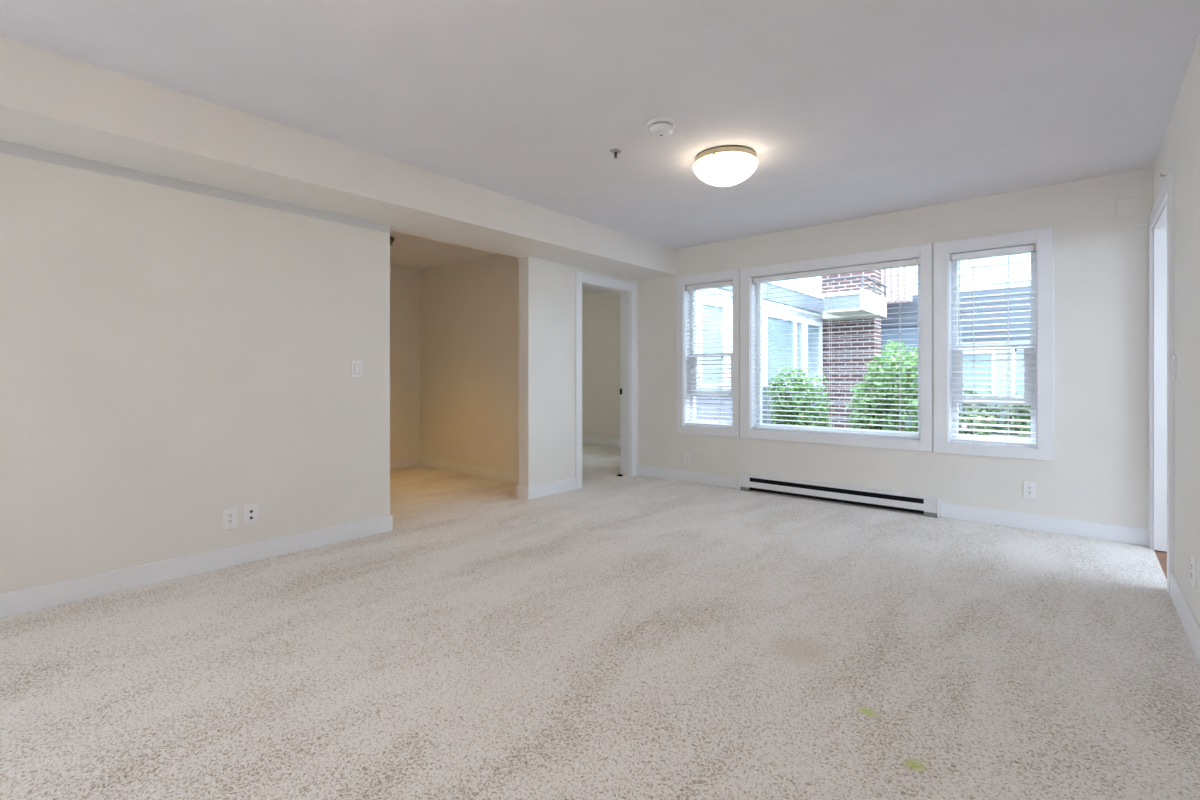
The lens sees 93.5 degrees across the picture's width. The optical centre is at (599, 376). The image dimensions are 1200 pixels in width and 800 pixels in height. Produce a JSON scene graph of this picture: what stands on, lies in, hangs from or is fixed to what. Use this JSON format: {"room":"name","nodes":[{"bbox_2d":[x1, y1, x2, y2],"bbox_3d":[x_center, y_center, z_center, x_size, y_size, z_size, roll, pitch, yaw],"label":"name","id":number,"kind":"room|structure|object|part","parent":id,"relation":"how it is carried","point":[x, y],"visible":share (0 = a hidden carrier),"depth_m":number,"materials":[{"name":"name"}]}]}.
{"room":"empty living room","nodes":[
{"label":"empty living room","id":0,"kind":"room"},
{"bbox_2d":[0,152,638,592],"bbox_3d":[-2.299,0.011,3.191,0.130,2.176,8.297,0,0,40],"label":"wall","id":1,"kind":"structure","parent":0,"point":[171,359],"depth_m":3.12,"materials":[{"name":"beige paint"}]},
{"bbox_2d":[0,140,389,232],"bbox_3d":[-2.665,-1.050,2.656,0.003,0.055,3.606,0,0,40],"label":"trim","id":2,"kind":"structure","parent":1,"relation":"attached to","point":[10,148],"depth_m":3.06,"materials":[{"name":"beige paint"}]},
{"bbox_2d":[222,507,237,529],"bbox_3d":[-2.142,0.822,3.268,0.010,0.124,0.076,0,0,40],"label":"wall outlet","id":3,"kind":"object","parent":1,"relation":"attached to","point":[229,515],"visible":1,"depth_m":3.26,"materials":[{"name":"white plastic"}]},
{"bbox_2d":[227,512,233,524],"bbox_3d":[-2.140,0.822,3.266,0.003,0.068,0.034,0,0,40],"label":"receptacle","id":4,"kind":"object","parent":3,"relation":"attached to","point":[230,515],"depth_m":3.27,"materials":[{"name":"plastic"}]},
{"bbox_2d":[244,503,257,525],"bbox_3d":[-2.070,0.820,3.349,0.016,0.124,0.076,0,0,40],"label":"outlet","id":5,"kind":"object","parent":1,"relation":"attached to","point":[250,510],"visible":1,"depth_m":3.35,"materials":[{"name":"white plastic"}]},
{"bbox_2d":[0,457,575,617],"bbox_3d":[-2.962,1.043,4.183,2.453,0.111,5.552,0,0,40],"label":"baseboard","id":6,"kind":"structure","parent":1,"relation":"attached to","point":[15,602],"depth_m":3.24,"materials":[{"name":"white paint"}]},
{"bbox_2d":[0,35,675,279],"bbox_3d":[-2.110,-1.214,3.031,0.625,0.274,8.297,0,0,40],"label":"soffit","id":7,"kind":"object","parent":1,"relation":"attached to","point":[50,101],"depth_m":3.04,"materials":[{"name":"beige paint"}]},
{"bbox_2d":[351,360,361,377],"bbox_3d":[-1.655,-0.051,3.841,0.012,0.118,0.073,0,0,40],"label":"light switch","id":8,"kind":"object","parent":1,"relation":"attached to","point":[356,365],"visible":1,"depth_m":3.84,"materials":[{"name":"white plastic"}]},
{"bbox_2d":[575,271,635,488],"bbox_3d":[0.029,0.034,5.929,0.154,2.130,0.981,0,0,40],"label":"door","id":9,"kind":"structure","parent":1,"relation":"in","point":[581,278],"depth_m":6.19,"materials":[{"name":"white paint"}]},
{"bbox_2d":[390,265,420,459],"bbox_3d":[-3.281,-0.156,5.803,0.130,2.510,3.411,0,0,40],"label":"wall","id":10,"kind":"structure","parent":0,"point":[405,283],"depth_m":6.79,"materials":[{"name":"beige paint"}]},
{"bbox_2d":[390,231,496,269],"bbox_3d":[-2.443,-1.361,5.007,2.438,0.100,3.541,0,0,40],"label":"ceiling","id":11,"kind":"structure","parent":0,"point":[406,251],"depth_m":6.01,"materials":[{"name":"paint"}]},
{"bbox_2d":[390,236,393,245],"bbox_3d":[-2.121,-1.274,5.316,0.344,0.075,0.344,0,0,40],"label":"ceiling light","id":12,"kind":"object","parent":11,"relation":"attached to","point":[391,238],"visible":0.06,"depth_m":5.34,"materials":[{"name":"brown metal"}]},
{"bbox_2d":[421,254,518,472],"bbox_3d":[-1.291,-0.156,6.266,2.308,2.510,0.130,0,0,40],"label":"wall","id":13,"kind":"structure","parent":0,"point":[470,308],"depth_m":6.29,"materials":[{"name":"beige paint"}]},
{"bbox_2d":[467,446,470,456],"bbox_3d":[-1.474,0.837,6.329,0.073,0.118,0.010,0,0,40],"label":"wall outlet","id":14,"kind":"object","parent":13,"relation":"attached to","point":[468,447],"visible":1,"depth_m":6.32,"materials":[{"name":"white plastic"}]},
{"bbox_2d":[0,443,1199,799],"bbox_3d":[-1.514,1.149,3.754,7.896,0.100,10.570,0,0,40],"label":"floor","id":15,"kind":"structure","parent":0,"point":[611,637],"depth_m":2.16,"materials":[{"name":"beige carpet"}]},
{"bbox_2d":[0,0,1199,294],"bbox_3d":[-1.460,-1.426,3.663,8.096,0.150,10.500,0,0,40],"label":"ceiling","id":16,"kind":"structure","parent":0,"point":[846,109],"depth_m":2.63,"materials":[{"name":"paint"}]},
{"bbox_2d":[610,149,620,158],"bbox_3d":[0.093,-1.328,3.377,0.068,0.046,0.068,0,0,40],"label":"sprinkler","id":17,"kind":"object","parent":16,"relation":"attached to","point":[615,152],"visible":1,"depth_m":3.37,"materials":[{"name":"silver metal"}]},
{"bbox_2d":[647,118,674,136],"bbox_3d":[0.327,-1.323,3.020,0.148,0.056,0.148,0,0,40],"label":"smoke detector","id":18,"kind":"object","parent":16,"relation":"attached to","point":[658,127],"visible":1,"depth_m":2.98,"materials":[{"name":"white plastic"}]},
{"bbox_2d":[693,145,757,186],"bbox_3d":[0.769,-1.265,3.469,0.388,0.173,0.390,0,0,40],"label":"ceiling light","id":19,"kind":"object","parent":16,"relation":"attached to","point":[727,165],"visible":1,"depth_m":3.35,"materials":[{"name":"white glass"}]},
{"bbox_2d":[582,291,619,438],"bbox_3d":[0.203,-0.201,9.049,3.410,2.600,0.130,0,0,40],"label":"wall","id":20,"kind":"structure","parent":0,"point":[600,311],"depth_m":9.13,"materials":[{"name":"beige paint"}]},
{"bbox_2d":[582,436,619,446],"bbox_3d":[0.156,1.043,8.994,3.410,0.111,0.015,0,0,40],"label":"baseboard","id":21,"kind":"structure","parent":20,"relation":"attached to","point":[585,439],"depth_m":9.10,"materials":[{"name":"white paint"}]},
{"bbox_2d":[696,290,716,389],"bbox_3d":[0.948,-0.201,7.190,0.130,2.600,2.003,0,0,40],"label":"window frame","id":22,"kind":"structure","parent":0,"point":[711,296],"depth_m":7.64,"materials":[{"name":"beige paint"}]},
{"bbox_2d":[639,168,1151,528],"bbox_3d":[2.095,-0.051,5.037,4.448,2.900,0.200,0,0,40],"label":"wall","id":23,"kind":"structure","parent":0,"point":[1098,470],"depth_m":4.06,"materials":[{"name":"beige paint"}]},
{"bbox_2d":[685,453,689,462],"bbox_3d":[0.913,0.852,5.901,0.062,0.102,0.010,0,0,40],"label":"wall outlet","id":24,"kind":"object","parent":23,"relation":"attached to","point":[687,455],"visible":1,"depth_m":5.89,"materials":[{"name":"white plastic"}]},
{"bbox_2d":[676,269,739,436],"bbox_3d":[1.146,-0.229,5.816,0.717,1.643,0.198,0,0,40],"label":"window","id":25,"kind":"structure","parent":23,"relation":"in","point":[682,304],"depth_m":5.92,"materials":[{"name":"white paint"}]},
{"bbox_2d":[685,280,732,426],"bbox_3d":[1.127,-0.225,5.785,0.552,1.464,0.072,0,0,40],"label":"window blind","id":26,"kind":"object","parent":25,"relation":"attached to","point":[727,283],"visible":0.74,"depth_m":5.78,"materials":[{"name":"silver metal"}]},
{"bbox_3d":[1.046,-0.200,5.859,0.012,1.414,0.055,0,0,40],"label":"ladder cord","id":27,"kind":"part","parent":26,"relation":"part of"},
{"bbox_3d":[1.130,0.494,5.789,0.546,0.018,0.052,0,0,40],"label":"rail","id":28,"kind":"part","parent":26,"relation":"part of","materials":[{"name":"white plastic"}]},
{"bbox_3d":[1.222,-0.200,5.711,0.012,1.414,0.055,0,0,40],"label":"ladder cord","id":29,"kind":"part","parent":26,"relation":"part of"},
{"bbox_3d":[1.192,-0.224,5.861,0.570,1.482,0.060,0,0,40],"label":"frame","id":30,"kind":"part","parent":25,"relation":"part of","materials":[{"name":"white plastic"}]},
{"bbox_3d":[1.177,-0.013,5.844,0.492,0.453,0.028,0,0,40],"label":"raised sash","id":31,"kind":"part","parent":25,"relation":"part of","materials":[{"name":"white plastic"}]},
{"bbox_2d":[740,243,931,451],"bbox_3d":[2.054,-0.229,5.047,1.631,1.643,0.198,0,0,40],"label":"window","id":32,"kind":"structure","parent":23,"relation":"in","point":[924,251],"depth_m":4.96,"materials":[{"name":"white paint"}]},
{"bbox_2d":[752,257,919,438],"bbox_3d":[2.038,-0.225,5.013,1.441,1.464,0.072,0,0,40],"label":"window blind","id":33,"kind":"object","parent":32,"relation":"attached to","point":[911,262],"visible":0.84,"depth_m":4.95,"materials":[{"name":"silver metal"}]},
{"bbox_3d":[2.045,-0.200,5.012,0.012,1.414,0.055,0,0,40],"label":"ladder cord","id":34,"kind":"part","parent":33,"relation":"part of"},
{"bbox_3d":[2.041,0.494,5.017,1.435,0.018,0.052,0,0,40],"label":"rail","id":35,"kind":"part","parent":33,"relation":"part of","materials":[{"name":"white plastic"}]},
{"bbox_3d":[2.473,-0.200,4.650,0.012,1.414,0.055,0,0,40],"label":"ladder cord","id":36,"kind":"part","parent":33,"relation":"part of","materials":[{"name":"white fabric"}]},
{"bbox_3d":[2.102,-0.224,5.090,1.459,1.482,0.060,0,0,40],"label":"frame","id":37,"kind":"part","parent":32,"relation":"part of","materials":[{"name":"white plastic"}]},
{"bbox_2d":[739,473,939,517],"bbox_3d":[2.005,1.020,4.938,1.680,0.157,0.068,0,0,40],"label":"heater","id":38,"kind":"object","parent":23,"relation":"attached to","point":[929,506],"visible":1,"depth_m":4.83,"materials":[{"name":"white metal"}]},
{"bbox_3d":[1.988,1.030,4.918,1.650,0.054,0.009,0,0,40],"label":"panel","id":39,"kind":"part","parent":38,"relation":"part of","materials":[{"name":"white metal"}]},
{"bbox_2d":[638,465,1148,545],"bbox_3d":[1.999,1.043,4.977,4.118,0.111,0.015,0,0,40],"label":"baseboard","id":40,"kind":"structure","parent":23,"relation":"attached to","point":[1095,530],"depth_m":4.11,"materials":[{"name":"white paint"}]},
{"bbox_2d":[934,227,1052,460],"bbox_3d":[2.966,-0.229,4.274,0.734,1.643,0.198,0,0,40],"label":"window","id":41,"kind":"structure","parent":23,"relation":"in","point":[1043,238],"depth_m":4.21,"materials":[{"name":"white paint"}]},
{"bbox_2d":[950,243,1035,445],"bbox_3d":[2.945,-0.225,4.244,0.532,1.464,0.072,0,0,40],"label":"window blind","id":42,"kind":"object","parent":41,"relation":"attached to","point":[1027,248],"visible":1,"depth_m":4.22,"materials":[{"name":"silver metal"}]},
{"bbox_3d":[2.862,-0.200,4.321,0.012,1.414,0.055,0,0,40],"label":"ladder cord","id":43,"kind":"part","parent":42,"relation":"part of","materials":[{"name":"white fabric"}]},
{"bbox_3d":[2.948,0.494,4.248,0.526,0.018,0.052,0,0,40],"label":"rail","id":44,"kind":"part","parent":42,"relation":"part of","materials":[{"name":"white plastic"}]},
{"bbox_3d":[3.026,-0.200,4.182,0.012,1.414,0.055,0,0,40],"label":"ladder cord","id":45,"kind":"part","parent":42,"relation":"part of","materials":[{"name":"white fabric"}]},
{"bbox_3d":[3.017,-0.223,4.329,0.460,0.040,0.032,0,0,40],"label":"meeting rail","id":46,"kind":"part","parent":41,"relation":"part of","materials":[{"name":"white plastic"}]},
{"bbox_3d":[3.010,-0.224,4.321,0.550,1.482,0.060,0,0,40],"label":"frame","id":47,"kind":"part","parent":41,"relation":"part of","materials":[{"name":"white plastic"}]},
{"bbox_3d":[2.995,-0.013,4.303,0.472,0.453,0.028,0,0,40],"label":"raised sash","id":48,"kind":"part","parent":41,"relation":"part of","materials":[{"name":"white plastic"}]},
{"bbox_2d":[1023,481,1035,498],"bbox_3d":[3.089,0.816,4.057,0.073,0.118,0.010,0,0,40],"label":"wall outlet","id":49,"kind":"object","parent":23,"relation":"attached to","point":[1029,488],"visible":1,"depth_m":4.05,"materials":[{"name":"white plastic"}]},
{"bbox_2d":[1027,485,1032,494],"bbox_3d":[3.087,0.816,4.054,0.034,0.068,0.003,0,0,40],"label":"receptacle","id":50,"kind":"object","parent":49,"relation":"attached to","point":[1029,487],"depth_m":4.05,"materials":[{"name":"plastic"}]},
{"bbox_2d":[1117,196,1140,217],"bbox_3d":[3.488,-1.116,3.722,0.116,0.124,0.005,0,0,40],"label":"access cover","id":51,"kind":"object","parent":23,"relation":"attached to","point":[1127,207],"visible":1,"depth_m":3.72,"materials":[{"name":"beige paint"}]},
{"bbox_2d":[1152,35,1199,626],"bbox_3d":[0.969,-0.126,0.422,0.200,2.450,8.297,0,0,40],"label":"wall","id":52,"kind":"structure","parent":0,"point":[1179,149],"depth_m":2.50,"materials":[{"name":"beige paint"}]},
{"bbox_2d":[1148,171,1173,594],"bbox_3d":[3.292,0.034,3.177,0.218,2.130,1.080,0,0,40],"label":"door","id":53,"kind":"structure","parent":52,"relation":"in","point":[1161,217],"depth_m":3.55,"materials":[{"name":"white paint"}]},
{"bbox_2d":[1135,223,1147,226],"bbox_3d":[3.532,-0.986,3.681,0.060,0.014,0.010,0,0,40],"label":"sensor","id":54,"kind":"object","parent":53,"relation":"attached to","point":[1139,225],"visible":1,"depth_m":3.68,"materials":[{"name":"white plastic"}]},
{"bbox_2d":[1172,355,1175,378],"bbox_3d":[2.836,-0.046,2.790,0.012,0.118,0.073,0,0,40],"label":"light switch","id":55,"kind":"object","parent":52,"relation":"attached to","point":[1173,356],"visible":1,"depth_m":2.76,"materials":[{"name":"white plastic"}]},
{"bbox_2d":[1170,574,1199,665],"bbox_3d":[0.535,1.043,0.077,0.015,0.111,7.210,0,0,40],"label":"baseboard","id":56,"kind":"structure","parent":52,"relation":"attached to","point":[1191,627],"depth_m":2.42,"materials":[{"name":"white paint"}]},
{"bbox_2d":[1191,555,1195,587],"bbox_3d":[2.438,0.801,2.319,0.010,0.118,0.073,0,0,40],"label":"wall outlet","id":57,"kind":"object","parent":52,"relation":"attached to","point":[1193,560],"visible":1,"depth_m":2.30,"materials":[{"name":"white plastic"}]},
{"bbox_2d":[1191,562,1192,580],"bbox_3d":[2.436,0.801,2.321,0.003,0.068,0.034,0,0,40],"label":"receptacle","id":58,"kind":"object","parent":57,"relation":"attached to","point":[1191,562],"depth_m":2.32,"materials":[{"name":"plastic"}]},
{"label":"outside","id":59,"kind":"structure","parent":0,"visible":0},
{"bbox_2d":[975,432,1029,437],"bbox_3d":[10.117,1.299,11.938,28.000,0.300,20.703,0,0,40],"label":"ground","id":60,"kind":"structure","parent":59,"point":[995,434],"depth_m":11.00,"materials":[{"name":"concrete"}]},
{"bbox_2d":[696,276,823,425],"bbox_3d":[2.415,-1.476,8.890,0.410,5.250,6.053,0,0,40],"label":"building wing","id":61,"kind":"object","parent":60,"relation":"on","point":[813,355],"visible":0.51,"depth_m":9.25,"materials":[{"name":"grey paint"}]},
{"bbox_3d":[2.511,-1.336,8.809,0.158,0.370,6.053,0,0,40],"label":"band trim","id":62,"kind":"part","parent":61,"relation":"part of","materials":[{"name":"white"}]},
{"bbox_2d":[822,266,961,428],"bbox_3d":[4.984,-1.876,10.568,2.660,6.050,3.030,0,0,40],"label":"brick building","id":63,"kind":"structure","parent":60,"relation":"on","point":[846,343],"depth_m":10.86,"materials":[{"name":"red brick"}]},
{"bbox_3d":[4.578,-1.550,10.028,0.620,0.237,1.560,0,0,40],"label":"balcony railing","id":64,"kind":"part","parent":63,"relation":"part of","materials":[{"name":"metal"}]},
{"bbox_3d":[5.676,-2.651,10.867,0.510,2.400,0.080,0,0,40],"label":"door frame","id":65,"kind":"part","parent":63,"relation":"part of","materials":[{"name":"white"}]},
{"bbox_2d":[912,253,1030,429],"bbox_3d":[10.778,-2.276,10.167,9.700,6.850,0.550,0,0,40],"label":"building","id":66,"kind":"structure","parent":60,"relation":"on","point":[1025,257],"depth_m":11.94,"materials":[{"name":"paint"}]},
{"bbox_2d":[962,387,1030,434],"bbox_3d":[7.917,0.710,11.519,2.804,1.028,0.830,0,0,40],"label":"shrub","id":67,"kind":"object","parent":60,"relation":"on","point":[964,391],"visible":0.16,"depth_m":11.24,"materials":[{"name":"green plant"}]},
{"bbox_3d":[4.860,1.139,5.975,7.310,0.040,3.000,0,0,40],"label":"planting bed","id":68,"kind":"object","parent":60,"relation":"on","visible":0},
{"bbox_2d":[763,362,833,426],"bbox_3d":[2.995,0.479,8.508,1.009,1.427,0.879,0,0,24],"label":"shrub","id":69,"kind":"object","parent":68,"relation":"on","point":[777,385],"visible":0.54,"depth_m":8.39,"materials":[{"name":"green plant"}]},
{"bbox_2d":[844,339,917,431],"bbox_3d":[3.942,0.351,7.561,1.139,1.704,1.244,0,0,-25],"label":"shrub","id":70,"kind":"object","parent":68,"relation":"on","point":[907,357],"visible":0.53,"depth_m":7.42,"materials":[{"name":"green plant"}]},
{"bbox_2d":[958,404,995,435],"bbox_3d":[3.650,0.682,5.699,0.712,1.012,0.632,0,0,40],"label":"shrub","id":71,"kind":"object","parent":68,"relation":"on","point":[968,409],"visible":0.07,"depth_m":5.55,"materials":[{"name":"green plant"}]},
{"bbox_2d":[1018,419,1030,437],"bbox_3d":[4.383,0.691,5.323,0.740,0.996,0.659,0,0,40],"label":"shrub","id":72,"kind":"object","parent":68,"relation":"on","point":[1023,429],"visible":0.03,"depth_m":5.49,"materials":[{"name":"green plant"}]},
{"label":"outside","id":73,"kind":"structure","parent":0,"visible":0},
{"bbox_2d":[1154,550,1166,578],"bbox_3d":[4.346,1.152,2.216,3.034,0.094,3.800,0,0,40],"label":"floor","id":74,"kind":"structure","parent":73,"point":[1161,555],"depth_m":3.41,"materials":[{"name":"brown wood"}]}
]}

